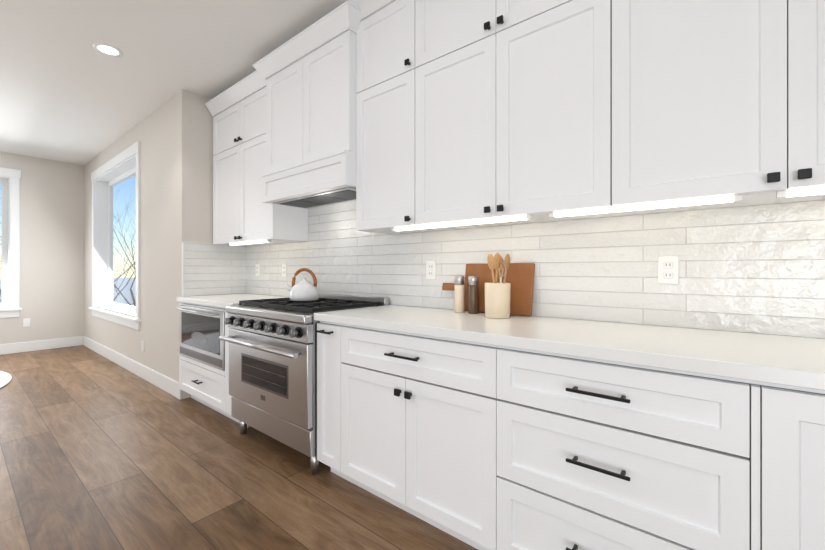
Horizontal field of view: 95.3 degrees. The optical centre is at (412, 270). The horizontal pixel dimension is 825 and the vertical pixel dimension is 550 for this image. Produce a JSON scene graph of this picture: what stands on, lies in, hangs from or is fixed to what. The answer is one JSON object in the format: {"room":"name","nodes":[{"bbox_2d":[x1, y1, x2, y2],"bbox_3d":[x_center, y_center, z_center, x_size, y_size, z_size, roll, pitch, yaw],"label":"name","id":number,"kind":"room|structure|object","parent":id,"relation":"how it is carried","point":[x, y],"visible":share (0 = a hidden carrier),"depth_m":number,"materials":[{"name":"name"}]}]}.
{"room":"kitchen","nodes":[
{"label":"kitchen","id":0,"kind":"room"},
{"bbox_2d":[0,151,83,354],"bbox_3d":[-6.761,-0.230,3.813,0.216,2.760,5.210,0,0,39],"label":"wall","id":1,"kind":"structure","parent":0,"point":[52,249],"depth_m":5.47,"materials":[{"name":"paint"}]},
{"bbox_2d":[0,167,21,317],"bbox_3d":[-6.062,-0.370,4.643,0.245,2.040,1.700,0,0,39],"label":"window","id":2,"kind":"structure","parent":1,"relation":"in","point":[10,237],"depth_m":5.21,"materials":[{"name":"white"}]},
{"bbox_2d":[23,318,29,326],"bbox_3d":[-5.435,0.740,5.293,0.008,0.116,0.072,0,0,39],"label":"outlet","id":3,"kind":"object","parent":1,"relation":"attached to","point":[26,322],"visible":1,"depth_m":5.29,"materials":[{"name":"white plastic"}]},
{"bbox_2d":[83,89,205,399],"bbox_3d":[-3.569,-0.230,4.694,4.060,2.760,0.216,0,0,39],"label":"wall","id":4,"kind":"structure","parent":0,"point":[169,134],"depth_m":3.68,"materials":[{"name":"paint"}]},
{"bbox_2d":[89,141,140,329],"bbox_3d":[-3.725,-0.370,4.796,2.150,2.040,0.245,0,0,39],"label":"window","id":5,"kind":"structure","parent":4,"relation":"in","point":[124,165],"depth_m":5.30,"materials":[{"name":"white wood"}]},
{"bbox_2d":[141,340,143,351],"bbox_3d":[-2.877,0.810,4.008,0.072,0.116,0.008,0,0,39],"label":"outlet","id":6,"kind":"object","parent":4,"relation":"attached to","point":[142,345],"visible":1,"depth_m":4.01,"materials":[{"name":"white plastic"}]},
{"bbox_2d":[0,0,346,175],"bbox_3d":[-2.770,-1.660,1.079,9.860,0.100,6.000,0,0,39],"label":"ceiling","id":7,"kind":"structure","parent":0,"point":[69,93],"depth_m":2.86,"materials":[{"name":"white paint"}]},
{"bbox_2d":[93,43,122,56],"bbox_3d":[-2.225,-1.608,2.749,0.176,0.004,0.176,0,0,39],"label":"recessed light","id":8,"kind":"object","parent":7,"relation":"in","point":[108,49],"visible":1,"depth_m":2.74,"materials":[{"name":"white"}]},
{"bbox_2d":[206,97,212,242],"bbox_3d":[-1.817,-0.230,3.790,0.200,2.760,0.590,0,0,39],"label":"wall","id":9,"kind":"structure","parent":0,"point":[209,178],"depth_m":3.52,"materials":[{"name":"paint"}]},
{"bbox_2d":[182,242,245,296],"bbox_3d":[-1.862,0.010,3.569,0.010,0.520,0.590,0,0,39],"label":"tile","id":10,"kind":"structure","parent":9,"relation":"attached to","point":[210,269],"depth_m":3.54,"materials":[{"name":"white tile"}]},
{"bbox_2d":[0,345,477,549],"bbox_3d":[-2.770,1.200,1.079,9.860,0.100,6.000,0,0,39],"label":"floor","id":11,"kind":"structure","parent":0,"point":[98,451],"depth_m":2.05,"materials":[{"name":"brown wood"}]},
{"bbox_2d":[0,371,11,387],"bbox_3d":[-5.061,1.138,3.095,2.410,0.022,2.410,0,0,39],"label":"round rug","id":12,"kind":"object","parent":11,"relation":"on","point":[5,378],"visible":0.96,"depth_m":3.91,"materials":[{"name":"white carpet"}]},
{"bbox_2d":[177,301,250,427],"bbox_3d":[-1.468,0.714,3.220,1.033,0.874,0.613,0,0,39],"label":"base cabinet","id":13,"kind":"object","parent":11,"relation":"on","point":[203,357],"depth_m":2.98,"materials":[{"name":"white wood"}]},
{"bbox_2d":[177,304,226,370],"bbox_3d":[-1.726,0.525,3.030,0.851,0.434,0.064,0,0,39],"label":"microwave","id":14,"kind":"object","parent":13,"relation":"in","point":[200,326],"depth_m":2.98,"materials":[{"name":"silver metal"}]},
{"bbox_2d":[177,293,288,304],"bbox_3d":[-1.472,0.255,3.216,1.036,0.040,0.624,0,0,39],"label":"countertop","id":15,"kind":"structure","parent":13,"relation":"on","point":[226,299],"depth_m":3.10,"materials":[{"name":"white stone"}]},
{"bbox_2d":[219,293,388,474],"bbox_3d":[-0.744,0.667,2.549,0.922,0.965,0.723,0,0,39],"label":"range","id":16,"kind":"object","parent":11,"relation":"on","point":[273,367],"visible":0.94,"depth_m":2.26,"materials":[{"name":"silver metal"}]},
{"bbox_2d":[285,268,318,300],"bbox_3d":[-0.783,0.099,2.659,0.242,0.230,0.206,0,0,3],"label":"kettle","id":17,"kind":"object","parent":16,"relation":"on","point":[303,290],"visible":1,"depth_m":2.60,"materials":[{"name":"white metal"}]},
{"bbox_2d":[315,321,340,476],"bbox_3d":[-0.259,0.714,2.242,0.203,0.874,0.606,0,0,39],"label":"base cabinet","id":18,"kind":"object","parent":11,"relation":"on","point":[328,336],"depth_m":2.02,"materials":[{"name":"white wood"}]},
{"bbox_2d":[341,325,496,549],"bbox_3d":[0.160,0.714,1.901,0.877,0.874,0.606,0,0,39],"label":"base cabinet","id":19,"kind":"object","parent":11,"relation":"on","point":[479,431],"depth_m":1.61,"materials":[{"name":"white wood"}]},
{"bbox_2d":[497,345,768,549],"bbox_3d":[0.779,0.714,1.398,0.718,0.874,0.606,0,0,39],"label":"base cabinet","id":20,"kind":"object","parent":11,"relation":"on","point":[592,455],"depth_m":1.12,"materials":[{"name":"white wood"}]},
{"bbox_2d":[314,305,824,392],"bbox_3d":[0.943,0.255,1.254,3.318,0.040,0.624,0,0,39],"label":"countertop","id":21,"kind":"structure","parent":20,"relation":"on","point":[795,362],"depth_m":1.27,"materials":[{"name":"white stone"}]},
{"bbox_2d":[454,276,464,312],"bbox_3d":[0.260,0.133,2.080,0.056,0.202,0.056,0,0,39],"label":"salt grinder","id":22,"kind":"object","parent":21,"relation":"on","point":[459,306],"visible":1,"depth_m":2.06,"materials":[{"name":"beige"}]},
{"bbox_2d":[468,276,478,313],"bbox_3d":[0.328,0.133,2.029,0.056,0.202,0.056,0,0,39],"label":"pepper grinder","id":23,"kind":"object","parent":21,"relation":"on","point":[473,307],"visible":1,"depth_m":2.01,"materials":[{"name":"brown metal"}]},
{"bbox_2d":[442,263,534,315],"bbox_3d":[0.393,0.098,2.062,0.550,0.270,0.018,0,-9,39],"label":"cutting board","id":24,"kind":"object","parent":21,"relation":"on","point":[520,278],"visible":0.73,"depth_m":1.95,"materials":[{"name":"brown wood"}]},
{"bbox_2d":[485,253,510,318],"bbox_3d":[0.436,0.075,1.884,0.126,0.319,0.170,0,0,39],"label":"utensil crock","id":25,"kind":"object","parent":21,"relation":"on","point":[497,300],"visible":1,"depth_m":1.82,"materials":[{"name":"beige ceramic"}]},
{"bbox_2d":[769,385,824,549],"bbox_3d":[1.247,0.714,1.018,0.522,0.874,0.606,0,0,39],"label":"base cabinet","id":26,"kind":"object","parent":11,"relation":"on","point":[796,416],"depth_m":0.90,"materials":[{"name":"white wood"}]},
{"bbox_3d":[0.634,-0.230,2.049,5.800,2.760,0.200,0,0,39],"label":"wall","id":27,"kind":"structure","parent":0,"visible":0},
{"bbox_2d":[209,76,307,245],"bbox_3d":[-1.374,-0.886,3.333,1.038,1.292,0.320,0,0,39],"label":"upper cabinet","id":28,"kind":"object","parent":27,"relation":"attached to","point":[240,218],"depth_m":3.18,"materials":[{"name":"white wood"}]},
{"bbox_2d":[261,8,356,211],"bbox_3d":[-0.634,-1.020,2.676,0.940,1.023,0.406,0,0,39],"label":"upper cabinet","id":29,"kind":"object","parent":27,"relation":"attached to","point":[309,87],"depth_m":2.48,"materials":[{"name":"white wood"}]},
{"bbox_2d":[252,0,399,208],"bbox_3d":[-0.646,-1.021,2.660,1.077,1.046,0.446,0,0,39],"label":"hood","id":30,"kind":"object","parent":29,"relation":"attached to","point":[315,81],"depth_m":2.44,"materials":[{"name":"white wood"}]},
{"bbox_2d":[353,0,432,233],"bbox_3d":[-0.064,-0.916,2.269,0.458,1.352,0.320,0,0,39],"label":"upper cabinet","id":31,"kind":"object","parent":27,"relation":"attached to","point":[399,116],"depth_m":2.14,"materials":[{"name":"white wood"}]},
{"bbox_2d":[417,0,624,230],"bbox_3d":[0.479,-0.916,1.827,0.941,1.352,0.320,0,0,39],"label":"upper cabinet","id":32,"kind":"object","parent":27,"relation":"attached to","point":[515,97],"depth_m":1.66,"materials":[{"name":"white wood"}]},
{"bbox_2d":[246,200,824,338],"bbox_3d":[0.378,-0.150,2.123,5.292,0.840,0.008,0,0,39],"label":"tile","id":33,"kind":"structure","parent":27,"relation":"attached to","point":[757,269],"depth_m":1.68,"materials":[{"name":"white tile"}]},
{"bbox_2d":[256,264,259,275],"bbox_3d":[-1.501,0.000,3.639,0.072,0.116,0.009,0,0,39],"label":"outlet","id":34,"kind":"structure","parent":33,"relation":"attached to","point":[257,269],"depth_m":3.63,"materials":[{"name":"white plastic"}]},
{"bbox_2d":[282,264,286,276],"bbox_3d":[-1.144,0.000,3.349,0.072,0.116,0.009,0,0,39],"label":"outlet","id":35,"kind":"object","parent":33,"relation":"attached to","point":[284,270],"visible":1,"depth_m":3.34,"materials":[{"name":"white plastic"}]},
{"bbox_2d":[426,261,435,278],"bbox_3d":[0.113,0.000,2.327,0.072,0.116,0.009,0,0,39],"label":"outlet","id":36,"kind":"object","parent":33,"relation":"attached to","point":[430,269],"visible":1,"depth_m":2.32,"materials":[{"name":"white plastic"}]},
{"bbox_2d":[658,256,678,283],"bbox_3d":[1.060,0.000,1.558,0.072,0.116,0.009,0,0,39],"label":"outlet","id":37,"kind":"object","parent":33,"relation":"attached to","point":[668,269],"visible":1,"depth_m":1.56,"materials":[{"name":"white plastic"}]},
{"bbox_2d":[613,0,824,215],"bbox_3d":[1.209,-0.916,1.234,0.941,1.352,0.320,0,0,39],"label":"upper cabinet","id":38,"kind":"object","parent":27,"relation":"attached to","point":[717,103],"depth_m":1.23,"materials":[{"name":"white wood"}]},
{"label":"outside","id":39,"kind":"structure","parent":0,"visible":0},
{"bbox_2d":[0,278,135,305],"bbox_3d":[-1.679,5.200,3.800,600.000,0.100,600.000,0,0,39],"label":"ground","id":40,"kind":"structure","parent":39,"point":[125,291],"depth_m":94.65,"materials":[{"name":"grey"}]},
{"bbox_2d":[113,198,135,269],"bbox_3d":[-9.042,-0.196,12.461,5.396,10.704,6.078,0,0,39],"label":"tree","id":41,"kind":"object","parent":40,"relation":"on","point":[122,236],"depth_m":12.66,"materials":[{"name":"beige plant"}]},
{"bbox_2d":[113,209,135,305],"bbox_3d":[-10.154,-0.871,14.074,5.447,12.046,6.322,0,0,39],"label":"tree","id":42,"kind":"object","parent":40,"relation":"on","point":[131,292],"depth_m":13.76,"materials":[{"name":"beige plant"}]},
{"bbox_2d":[113,186,135,287],"bbox_3d":[-8.234,0.965,9.809,3.869,8.386,3.637,0,0,39],"label":"tree","id":43,"kind":"object","parent":40,"relation":"on","point":[126,243],"depth_m":9.58,"materials":[{"name":"beige plant"}]},
{"bbox_2d":[113,217,135,301],"bbox_3d":[-12.263,0.362,14.668,4.399,9.583,6.848,0,0,39],"label":"tree","id":44,"kind":"object","parent":40,"relation":"on","point":[126,270],"depth_m":15.04,"materials":[{"name":"beige plant"}]}
]}

